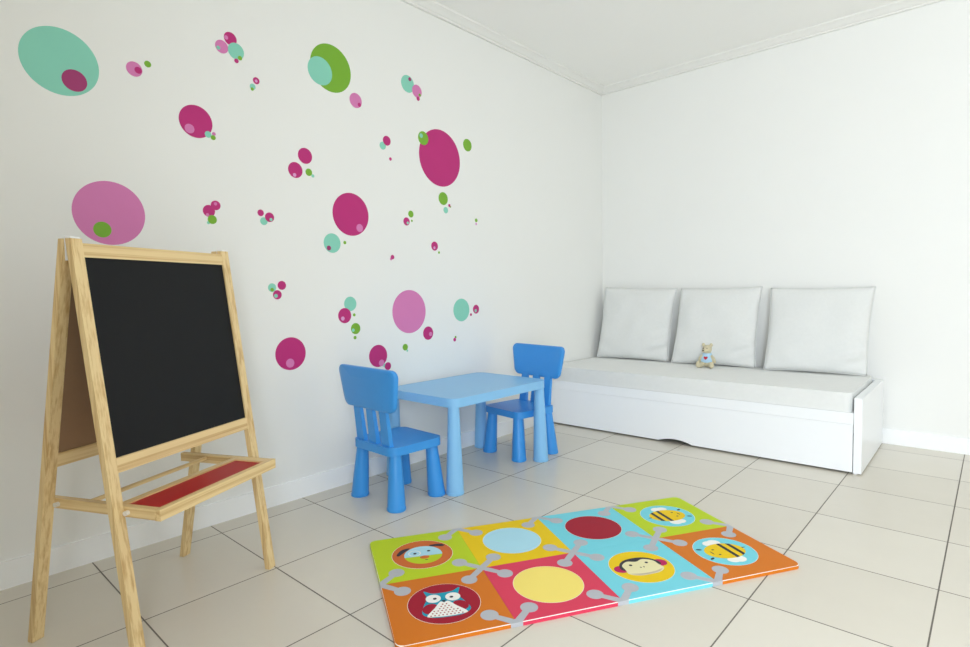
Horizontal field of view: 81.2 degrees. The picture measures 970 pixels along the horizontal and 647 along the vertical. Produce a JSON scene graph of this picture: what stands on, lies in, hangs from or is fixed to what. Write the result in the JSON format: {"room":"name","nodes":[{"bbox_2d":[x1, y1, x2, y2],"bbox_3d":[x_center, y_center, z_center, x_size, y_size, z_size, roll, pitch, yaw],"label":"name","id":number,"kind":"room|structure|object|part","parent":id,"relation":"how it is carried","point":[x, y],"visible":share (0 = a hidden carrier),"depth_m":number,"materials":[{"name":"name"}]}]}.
{"room":"children's playroom","nodes":[
{"label":"children's playroom","id":0,"kind":"room"},
{"bbox_2d":[0,0,602,561],"bbox_3d":[-0.603,-0.508,3.141,0.150,2.650,4.900,2,4,42],"label":"wall","id":1,"kind":"structure","parent":0,"point":[531,263],"depth_m":2.72,"materials":[{"name":"white paint"}]},
{"bbox_2d":[18,26,98,95],"bbox_3d":[-1.509,-0.931,2.010,0.001,0.234,0.234,2,4,42],"label":"sticker","id":2,"kind":"object","parent":1,"relation":"attached to","point":[56,59],"visible":1,"depth_m":2.01,"materials":[{"name":"teal plastic"}]},
{"bbox_2d":[72,181,144,244],"bbox_3d":[-1.415,-0.416,2.134,0.001,0.238,0.238,2,4,42],"label":"sticker","id":3,"kind":"object","parent":1,"relation":"attached to","point":[106,212],"visible":1,"depth_m":2.13,"materials":[{"name":"pink paper"}]},
{"bbox_2d":[126,61,141,76],"bbox_3d":[-1.353,-0.981,2.181,0.001,0.056,0.056,2,4,42],"label":"sticker","id":4,"kind":"object","parent":1,"relation":"attached to","point":[134,69],"visible":1,"depth_m":2.18,"materials":[{"name":"pink plastic"}]},
{"bbox_2d":[144,61,150,66],"bbox_3d":[-1.321,-1.016,2.215,0.001,0.025,0.025,2,4,42],"label":"sticker","id":5,"kind":"object","parent":1,"relation":"attached to","point":[146,63],"visible":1,"depth_m":2.21,"materials":[{"name":"green plastic"}]},
{"bbox_2d":[179,105,215,139],"bbox_3d":[-1.198,-0.840,2.357,0.002,0.134,0.146,2,4,42],"label":"sticker","id":6,"kind":"object","parent":1,"relation":"attached to","point":[194,120],"visible":1,"depth_m":2.35,"materials":[{"name":"plastic"}]},
{"bbox_2d":[203,201,219,223],"bbox_3d":[-1.163,-0.473,2.409,0.002,0.103,0.074,2,4,42],"label":"sticker","id":7,"kind":"object","parent":1,"relation":"attached to","point":[208,210],"visible":1,"depth_m":2.41,"materials":[{"name":"paper"}]},
{"bbox_2d":[215,32,243,62],"bbox_3d":[-1.104,-1.198,2.447,0.002,0.124,0.124,2,4,42],"label":"sticker","id":8,"kind":"object","parent":1,"relation":"attached to","point":[235,50],"visible":1,"depth_m":2.45,"materials":[{"name":"plastic"}]},
{"bbox_2d":[253,77,259,83],"bbox_3d":[-1.026,-1.089,2.538,0.001,0.030,0.030,2,4,42],"label":"sticker","id":9,"kind":"object","parent":1,"relation":"attached to","point":[255,79],"visible":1,"depth_m":2.54,"materials":[{"name":"plastic"}]},
{"bbox_2d":[257,209,263,215],"bbox_3d":[-1.019,-0.503,2.569,0.001,0.030,0.030,2,4,42],"label":"sticker","id":10,"kind":"object","parent":1,"relation":"attached to","point":[260,212],"visible":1,"depth_m":2.57,"materials":[{"name":"paper"}]},
{"bbox_2d":[0,417,533,590],"bbox_3d":[-0.521,0.770,3.157,0.013,0.093,4.600,2,4,42],"label":"baseboard","id":11,"kind":"structure","parent":1,"relation":"attached to","point":[17,571],"depth_m":2.40,"materials":[{"name":"white paint"}]},
{"bbox_2d":[260,212,273,224],"bbox_3d":[-0.998,-0.480,2.592,0.001,0.060,0.067,2,4,42],"label":"sticker","id":12,"kind":"object","parent":1,"relation":"attached to","point":[269,217],"visible":1,"depth_m":2.59,"materials":[{"name":"pink paper"}]},
{"bbox_2d":[268,283,275,291],"bbox_3d":[-0.985,-0.166,2.618,0.001,0.040,0.040,2,4,42],"label":"sticker","id":13,"kind":"object","parent":1,"relation":"attached to","point":[271,287],"visible":1,"depth_m":2.62,"materials":[{"name":"teal paper"}]},
{"bbox_2d":[273,290,281,298],"bbox_3d":[-0.968,-0.134,2.638,0.001,0.043,0.043,2,4,42],"label":"sticker","id":14,"kind":"object","parent":1,"relation":"attached to","point":[277,294],"visible":1,"depth_m":2.64,"materials":[{"name":"paper"}]},
{"bbox_2d":[278,281,285,289],"bbox_3d":[-0.953,-0.179,2.654,0.001,0.042,0.042,2,4,42],"label":"sticker","id":15,"kind":"object","parent":1,"relation":"attached to","point":[281,285],"visible":1,"depth_m":2.65,"materials":[{"name":"paper"}]},
{"bbox_2d":[275,337,305,369],"bbox_3d":[-0.925,0.144,2.696,0.001,0.156,0.156,2,4,42],"label":"sticker","id":16,"kind":"object","parent":1,"relation":"attached to","point":[290,353],"visible":1,"depth_m":2.69,"materials":[{"name":"plastic"}]},
{"bbox_2d":[288,162,301,177],"bbox_3d":[-0.902,-0.730,2.689,0.001,0.075,0.075,2,4,42],"label":"sticker","id":17,"kind":"object","parent":1,"relation":"attached to","point":[295,170],"visible":1,"depth_m":2.69,"materials":[{"name":"paper"}]},
{"bbox_2d":[298,148,311,163],"bbox_3d":[-0.867,-0.808,2.725,0.001,0.075,0.075,2,4,42],"label":"sticker","id":18,"kind":"object","parent":1,"relation":"attached to","point":[304,155],"visible":1,"depth_m":2.72,"materials":[{"name":"paper"}]},
{"bbox_2d":[305,169,313,177],"bbox_3d":[-0.850,-0.731,2.747,0.001,0.040,0.047,2,4,42],"label":"sticker","id":19,"kind":"object","parent":1,"relation":"attached to","point":[308,171],"visible":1,"depth_m":2.74,"materials":[{"name":"green paper"}]},
{"bbox_2d":[308,43,350,92],"bbox_3d":[-0.772,-1.271,2.813,0.001,0.232,0.246,2,4,42],"label":"sticker","id":20,"kind":"object","parent":1,"relation":"attached to","point":[328,67],"visible":1,"depth_m":2.81,"materials":[{"name":"green plastic"}]},
{"bbox_2d":[324,233,340,252],"bbox_3d":[-0.769,-0.405,2.848,0.001,0.098,0.098,2,4,42],"label":"sticker","id":21,"kind":"object","parent":1,"relation":"attached to","point":[332,243],"visible":1,"depth_m":2.85,"materials":[{"name":"teal paper"}]},
{"bbox_2d":[338,297,355,322],"bbox_3d":[-0.711,-0.070,2.925,0.001,0.136,0.113,2,4,42],"label":"sticker","id":22,"kind":"object","parent":1,"relation":"attached to","point":[344,315],"visible":1,"depth_m":2.92,"materials":[{"name":"pink paper"}]},
{"bbox_2d":[333,193,368,235],"bbox_3d":[-0.693,-0.564,2.926,0.001,0.220,0.220,2,4,42],"label":"sticker","id":23,"kind":"object","parent":1,"relation":"attached to","point":[350,212],"visible":1,"depth_m":2.92,"materials":[{"name":"paper"}]},
{"bbox_2d":[349,93,361,107],"bbox_3d":[-0.670,-1.155,2.930,0.001,0.076,0.076,2,4,42],"label":"sticker","id":24,"kind":"object","parent":1,"relation":"attached to","point":[355,100],"visible":1,"depth_m":2.93,"materials":[{"name":"pink plastic"}]},
{"bbox_2d":[351,323,359,333],"bbox_3d":[-0.678,0.027,2.965,0.001,0.058,0.058,2,4,42],"label":"sticker","id":25,"kind":"object","parent":1,"relation":"attached to","point":[355,328],"visible":1,"depth_m":2.96,"materials":[{"name":"green plastic"}]},
{"bbox_2d":[369,345,390,369],"bbox_3d":[-0.572,0.188,3.088,0.001,0.145,0.146,2,4,42],"label":"sticker","id":26,"kind":"object","parent":1,"relation":"attached to","point":[378,353],"visible":1,"depth_m":3.08,"materials":[{"name":"plastic"}]},
{"bbox_2d":[380,136,390,149],"bbox_3d":[-0.543,-0.983,3.076,0.001,0.079,0.076,2,4,42],"label":"sticker","id":27,"kind":"object","parent":1,"relation":"attached to","point":[386,140],"visible":1,"depth_m":3.08,"materials":[{"name":"pink paper"}]},
{"bbox_2d":[403,344,407,351],"bbox_3d":[-0.453,0.139,3.219,0.001,0.047,0.040,2,4,42],"label":"sticker","id":28,"kind":"object","parent":1,"relation":"attached to","point":[405,346],"visible":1,"depth_m":3.22,"materials":[{"name":"green plastic"}]},
{"bbox_2d":[403,217,409,224],"bbox_3d":[-0.444,-0.578,3.202,0.001,0.046,0.046,2,4,42],"label":"sticker","id":29,"kind":"object","parent":1,"relation":"attached to","point":[406,220],"visible":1,"depth_m":3.20,"materials":[{"name":"paper"}]},
{"bbox_2d":[392,290,425,332],"bbox_3d":[-0.432,-0.068,3.234,0.001,0.247,0.247,2,4,42],"label":"sticker","id":30,"kind":"object","parent":1,"relation":"attached to","point":[408,311],"visible":1,"depth_m":3.23,"materials":[{"name":"pink plastic"}]},
{"bbox_2d":[401,75,421,100],"bbox_3d":[-0.416,-1.336,3.204,0.001,0.123,0.152,2,4,42],"label":"sticker","id":31,"kind":"object","parent":1,"relation":"attached to","point":[407,83],"visible":1,"depth_m":3.20,"materials":[{"name":"teal plastic"}]},
{"bbox_2d":[423,326,432,339],"bbox_3d":[-0.336,0.057,3.345,0.001,0.079,0.079,2,4,42],"label":"sticker","id":32,"kind":"object","parent":1,"relation":"attached to","point":[428,332],"visible":1,"depth_m":3.35,"materials":[{"name":"plastic"}]},
{"bbox_2d":[431,242,437,250],"bbox_3d":[-0.300,-0.460,3.365,0.001,0.054,0.054,2,4,42],"label":"sticker","id":33,"kind":"object","parent":1,"relation":"attached to","point":[434,245],"visible":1,"depth_m":3.37,"materials":[{"name":"paper"}]},
{"bbox_2d":[418,129,459,186],"bbox_3d":[-0.269,-0.988,3.379,0.001,0.334,0.339,2,4,42],"label":"sticker","id":34,"kind":"object","parent":1,"relation":"attached to","point":[439,158],"visible":1,"depth_m":3.37,"materials":[{"name":"paper"}]},
{"bbox_2d":[439,192,447,204],"bbox_3d":[-0.252,-0.753,3.408,0.001,0.077,0.077,2,4,42],"label":"sticker","id":35,"kind":"object","parent":1,"relation":"attached to","point":[443,199],"visible":1,"depth_m":3.41,"materials":[{"name":"green paper"}]},
{"bbox_2d":[453,299,468,320],"bbox_3d":[-0.147,-0.085,3.548,0.001,0.142,0.142,2,4,42],"label":"sticker","id":36,"kind":"object","parent":1,"relation":"attached to","point":[461,307],"visible":1,"depth_m":3.55,"materials":[{"name":"teal paper"}]},
{"bbox_2d":[463,139,471,150],"bbox_3d":[-0.111,-1.119,3.550,0.001,0.077,0.077,2,4,42],"label":"sticker","id":37,"kind":"object","parent":1,"relation":"attached to","point":[467,145],"visible":1,"depth_m":3.55,"materials":[{"name":"green paper"}]},
{"bbox_2d":[473,305,478,313],"bbox_3d":[-0.058,-0.092,3.647,0.001,0.057,0.057,2,4,42],"label":"sticker","id":38,"kind":"object","parent":1,"relation":"attached to","point":[475,308],"visible":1,"depth_m":3.65,"materials":[{"name":"paper"}]},
{"bbox_2d":[400,0,603,95],"bbox_3d":[-0.545,-1.803,2.996,0.064,0.050,4.600,2,4,42],"label":"trim","id":39,"kind":"structure","parent":1,"relation":"attached to","point":[434,8],"depth_m":3.71,"materials":[{"name":"white paint"}]},
{"bbox_2d":[0,422,969,646],"bbox_3d":[1.774,0.944,1.089,6.240,0.100,4.640,2,4,42],"label":"floor","id":40,"kind":"structure","parent":0,"point":[882,552],"depth_m":2.06,"materials":[{"name":"beige tile"}]},
{"bbox_2d":[28,236,275,646],"bbox_3d":[-1.016,0.325,1.802,0.472,1.150,0.576,0,3,17],"label":"easel","id":41,"kind":"object","parent":40,"relation":"on","point":[146,364],"visible":1,"depth_m":1.64,"materials":[{"name":"brown wood"}]},
{"bbox_3d":[-1.211,0.344,1.577,0.227,1.143,0.032,0,3,17],"label":"leg","id":42,"kind":"part","parent":41,"relation":"part of","materials":[{"name":"brown wood"}]},
{"bbox_3d":[-1.093,0.079,1.810,0.105,0.553,0.512,0,3,17],"label":"panel","id":43,"kind":"part","parent":41,"relation":"part of","materials":[{"name":"brown wood"}]},
{"bbox_3d":[-1.140,0.371,1.842,0.023,0.040,0.512,0,3,17],"label":"rail","id":44,"kind":"part","parent":41,"relation":"part of","materials":[{"name":"brown wood"}]},
{"bbox_3d":[-1.015,0.344,1.518,0.171,1.143,0.032,0,3,17],"label":"leg","id":45,"kind":"part","parent":41,"relation":"part of","materials":[{"name":"brown wood"}]},
{"bbox_3d":[-1.060,0.493,1.807,0.014,0.014,0.442,0,3,17],"label":"paper rod","id":46,"kind":"part","parent":41,"relation":"part of","materials":[{"name":"brown wood"}]},
{"bbox_3d":[-1.015,-0.212,1.769,0.021,0.038,0.512,0,3,17],"label":"rail","id":47,"kind":"part","parent":41,"relation":"part of","materials":[{"name":"brown wood"}]},
{"bbox_2d":[53,452,275,521],"bbox_3d":[-0.982,0.496,1.780,0.557,0.031,0.606,2,4,42],"label":"tray","id":48,"kind":"object","parent":41,"relation":"on","point":[161,503],"depth_m":1.67,"materials":[{"name":"brown wood"}]},
{"bbox_3d":[-0.931,0.371,1.779,0.021,0.040,0.512,0,3,17],"label":"rail","id":49,"kind":"part","parent":41,"relation":"part of","materials":[{"name":"brown wood"}]},
{"bbox_3d":[-1.055,0.312,2.097,0.227,1.143,0.032,0,3,17],"label":"leg","id":50,"kind":"part","parent":41,"relation":"part of","materials":[{"name":"brown wood"}]},
{"bbox_3d":[-0.860,0.312,2.039,0.171,1.143,0.032,0,3,17],"label":"leg","id":51,"kind":"part","parent":41,"relation":"part of","materials":[{"name":"brown wood"}]},
{"bbox_2d":[339,364,445,513],"bbox_3d":[-0.431,0.515,2.739,0.445,0.646,0.361,2,4,44],"label":"chair","id":52,"kind":"object","parent":40,"relation":"on","point":[372,389],"visible":1,"depth_m":2.64,"materials":[{"name":"blue plastic"}]},
{"bbox_3d":[-0.613,0.715,2.766,0.089,0.250,0.088,2,4,44],"label":"leg","id":53,"kind":"part","parent":52,"relation":"part of","materials":[{"name":"blue plastic"}]},
{"bbox_3d":[-0.543,0.298,2.614,0.445,0.196,0.048,2,4,44],"label":"backrest","id":54,"kind":"part","parent":52,"relation":"part of","materials":[{"name":"blue plastic"}]},
{"bbox_3d":[-0.405,0.723,2.566,0.089,0.250,0.088,2,4,44],"label":"leg","id":55,"kind":"part","parent":52,"relation":"part of","materials":[{"name":"blue plastic"}]},
{"bbox_3d":[-0.423,0.570,2.749,0.322,0.039,0.310,2,4,44],"label":"seat","id":56,"kind":"part","parent":52,"relation":"part of","materials":[{"name":"blue plastic"}]},
{"bbox_3d":[-0.427,0.702,2.938,0.089,0.250,0.087,2,4,44],"label":"leg","id":57,"kind":"part","parent":52,"relation":"part of","materials":[{"name":"blue plastic"}]},
{"bbox_3d":[-0.239,0.709,2.757,0.089,0.250,0.087,2,4,44],"label":"leg","id":58,"kind":"part","parent":52,"relation":"part of","materials":[{"name":"blue plastic"}]},
{"bbox_2d":[386,372,548,496],"bbox_3d":[-0.088,0.572,3.172,0.557,0.472,0.791,2,4,42],"label":"table","id":59,"kind":"object","parent":40,"relation":"on","point":[454,392],"visible":0.77,"depth_m":3.04,"materials":[{"name":"blue plastic"}]},
{"bbox_3d":[-0.496,0.606,3.071,0.089,0.430,0.089,2,4,42],"label":"leg","id":60,"kind":"part","parent":59,"relation":"part of","materials":[{"name":"blue plastic"}]},
{"bbox_3d":[-0.149,0.618,2.757,0.089,0.430,0.089,2,4,42],"label":"leg","id":61,"kind":"part","parent":59,"relation":"part of","materials":[{"name":"blue plastic"}]},
{"bbox_3d":[-0.026,0.569,3.590,0.089,0.430,0.089,2,4,42],"label":"leg","id":62,"kind":"part","parent":59,"relation":"part of","materials":[{"name":"blue plastic"}]},
{"bbox_3d":[0.321,0.581,3.276,0.089,0.430,0.089,2,4,42],"label":"leg","id":63,"kind":"part","parent":59,"relation":"part of","materials":[{"name":"blue plastic"}]},
{"bbox_2d":[483,343,564,462],"bbox_3d":[0.215,0.464,3.464,0.361,0.646,0.445,-4,4,-39],"label":"chair","id":64,"kind":"object","parent":40,"relation":"on","point":[538,361],"visible":0.92,"depth_m":3.45,"materials":[{"name":"blue plastic"}]},
{"bbox_3d":[0.030,0.664,3.490,0.087,0.250,0.089,-4,4,-39],"label":"leg","id":65,"kind":"part","parent":64,"relation":"part of","materials":[{"name":"blue plastic"}]},
{"bbox_3d":[0.208,0.520,3.461,0.310,0.039,0.322,-4,4,-39],"label":"seat","id":66,"kind":"part","parent":64,"relation":"part of","materials":[{"name":"blue plastic"}]},
{"bbox_3d":[0.196,0.672,3.288,0.087,0.250,0.089,-4,4,-39],"label":"leg","id":67,"kind":"part","parent":64,"relation":"part of","materials":[{"name":"blue plastic"}]},
{"bbox_3d":[0.332,0.232,3.550,0.048,0.196,0.445,-4,4,-39],"label":"backrest","id":68,"kind":"part","parent":64,"relation":"part of","materials":[{"name":"blue plastic"}]},
{"bbox_3d":[0.400,0.660,3.437,0.088,0.250,0.089,-4,4,-39],"label":"leg","id":69,"kind":"part","parent":64,"relation":"part of","materials":[{"name":"blue plastic"}]},
{"bbox_2d":[370,497,798,646],"bbox_3d":[0.326,0.855,2.098,1.418,0.014,0.701,-2,3,-17],"label":"play mat","id":70,"kind":"object","parent":40,"relation":"on","point":[459,583],"visible":1,"depth_m":1.99,"materials":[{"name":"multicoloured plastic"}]},
{"bbox_2d":[392,541,452,568],"bbox_3d":[-0.233,0.857,2.105,0.226,0.001,0.226,-2,3,-17],"label":"picture","id":71,"kind":"object","parent":70,"relation":"on","point":[405,554],"depth_m":2.10,"materials":[{"name":"plastic"}]},
{"bbox_2d":[407,584,480,623],"bbox_3d":[-0.128,0.874,1.772,0.230,0.001,0.230,-2,3,-17],"label":"picture","id":72,"kind":"object","parent":70,"relation":"on","point":[426,603],"depth_m":1.76,"materials":[{"name":"red plastic"}]},
{"bbox_2d":[483,528,540,552],"bbox_3d":[0.105,0.846,2.211,0.228,0.001,0.228,-2,3,-17],"label":"picture","id":73,"kind":"object","parent":70,"relation":"on","point":[495,540],"depth_m":2.21,"materials":[{"name":"blue plastic"}]},
{"bbox_2d":[513,566,583,602],"bbox_3d":[0.210,0.863,1.878,0.235,0.001,0.235,-2,3,-17],"label":"picture","id":74,"kind":"object","parent":70,"relation":"on","point":[531,584],"depth_m":1.87,"materials":[{"name":"yellow plastic"}]},
{"bbox_2d":[565,516,621,538],"bbox_3d":[0.443,0.834,2.317,0.230,0.001,0.230,-2,3,-17],"label":"picture","id":75,"kind":"object","parent":70,"relation":"on","point":[576,527],"depth_m":2.31,"materials":[{"name":"red plastic"}]},
{"bbox_2d":[608,551,674,582],"bbox_3d":[0.548,0.851,1.984,0.226,0.001,0.226,-2,3,-17],"label":"picture","id":76,"kind":"object","parent":70,"relation":"on","point":[625,566],"depth_m":1.98,"materials":[{"name":"yellow plastic"}]},
{"bbox_2d":[640,506,694,525],"bbox_3d":[0.780,0.822,2.423,0.225,0.001,0.225,-2,3,-17],"label":"picture","id":77,"kind":"object","parent":70,"relation":"on","point":[650,515],"depth_m":2.42,"materials":[{"name":"plastic"}]},
{"bbox_2d":[692,538,757,564],"bbox_3d":[0.886,0.839,2.090,0.225,0.001,0.225,-2,3,-17],"label":"picture","id":78,"kind":"object","parent":70,"relation":"on","point":[712,551],"depth_m":2.08,"materials":[{"name":"plastic"}]},
{"bbox_2d":[551,379,882,474],"bbox_3d":[1.467,0.543,3.861,1.968,0.402,0.792,2,4,41],"label":"frame","id":79,"kind":"object","parent":40,"relation":"on","point":[801,435],"visible":0.79,"depth_m":3.35,"materials":[{"name":"white wood"}]},
{"bbox_3d":[1.209,0.472,3.570,1.896,0.060,0.020,2,4,41],"label":"rail","id":80,"kind":"part","parent":79,"relation":"part of","materials":[{"name":"white wood"}]},
{"bbox_2d":[552,357,871,411],"bbox_3d":[1.434,0.370,3.857,1.922,0.102,0.748,2,4,41],"label":"mattress","id":81,"kind":"object","parent":79,"relation":"on","point":[806,389],"visible":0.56,"depth_m":3.53,"materials":[{"name":"white fabric"}]},
{"bbox_2d":[597,287,677,361],"bbox_3d":[1.194,-0.006,4.500,0.634,0.575,0.154,2,4,42],"label":"cushion","id":82,"kind":"object","parent":81,"relation":"on","point":[636,323],"visible":1,"depth_m":4.44,"materials":[{"name":"white fabric"}]},
{"bbox_2d":[696,343,715,367],"bbox_3d":[1.554,0.223,3.968,0.121,0.169,0.124,1,4,34],"label":"plush bear","id":83,"kind":"object","parent":81,"relation":"on","point":[707,359],"visible":1,"depth_m":3.96},
{"bbox_2d":[671,286,762,367],"bbox_3d":[1.656,0.019,4.079,0.603,0.559,0.161,2,4,42],"label":"cushion","id":84,"kind":"object","parent":81,"relation":"on","point":[725,318],"visible":0.93,"depth_m":4.02,"materials":[{"name":"white fabric"}]},
{"bbox_2d":[763,286,875,375],"bbox_3d":[2.136,0.040,3.641,0.604,0.549,0.163,2,4,42],"label":"cushion","id":85,"kind":"object","parent":81,"relation":"on","point":[811,329],"visible":1,"depth_m":3.60,"materials":[{"name":"white fabric"}]},
{"bbox_3d":[2.187,0.563,3.217,0.036,0.394,0.782,2,4,41],"label":"panel","id":86,"kind":"part","parent":79,"relation":"part of","materials":[{"name":"white wood"}]},
{"bbox_2d":[435,0,897,85],"bbox_3d":[1.729,-1.801,0.935,6.500,0.100,4.900,2,4,42],"label":"ceiling","id":87,"kind":"structure","parent":0,"point":[607,42],"depth_m":3.57,"materials":[{"name":"white paint"}]},
{"bbox_2d":[602,0,969,438],"bbox_3d":[3.400,-0.552,2.719,6.350,2.650,0.150,2,4,42],"label":"wall","id":88,"kind":"structure","parent":0,"point":[840,158],"depth_m":3.64,"materials":[{"name":"white paint"}]},
{"bbox_2d":[602,0,943,95],"bbox_3d":[3.251,-1.845,2.618,6.200,0.050,0.064,2,4,42],"label":"trim","id":89,"kind":"structure","parent":88,"relation":"attached to","point":[899,6],"depth_m":3.78,"materials":[{"name":"white paint"}]},
{"bbox_2d":[853,428,969,454],"bbox_3d":[3.316,0.727,2.776,6.187,0.093,0.013,2,4,42],"label":"baseboard","id":90,"kind":"structure","parent":88,"relation":"attached to","point":[959,445],"depth_m":3.38,"materials":[{"name":"white paint"}]}
]}

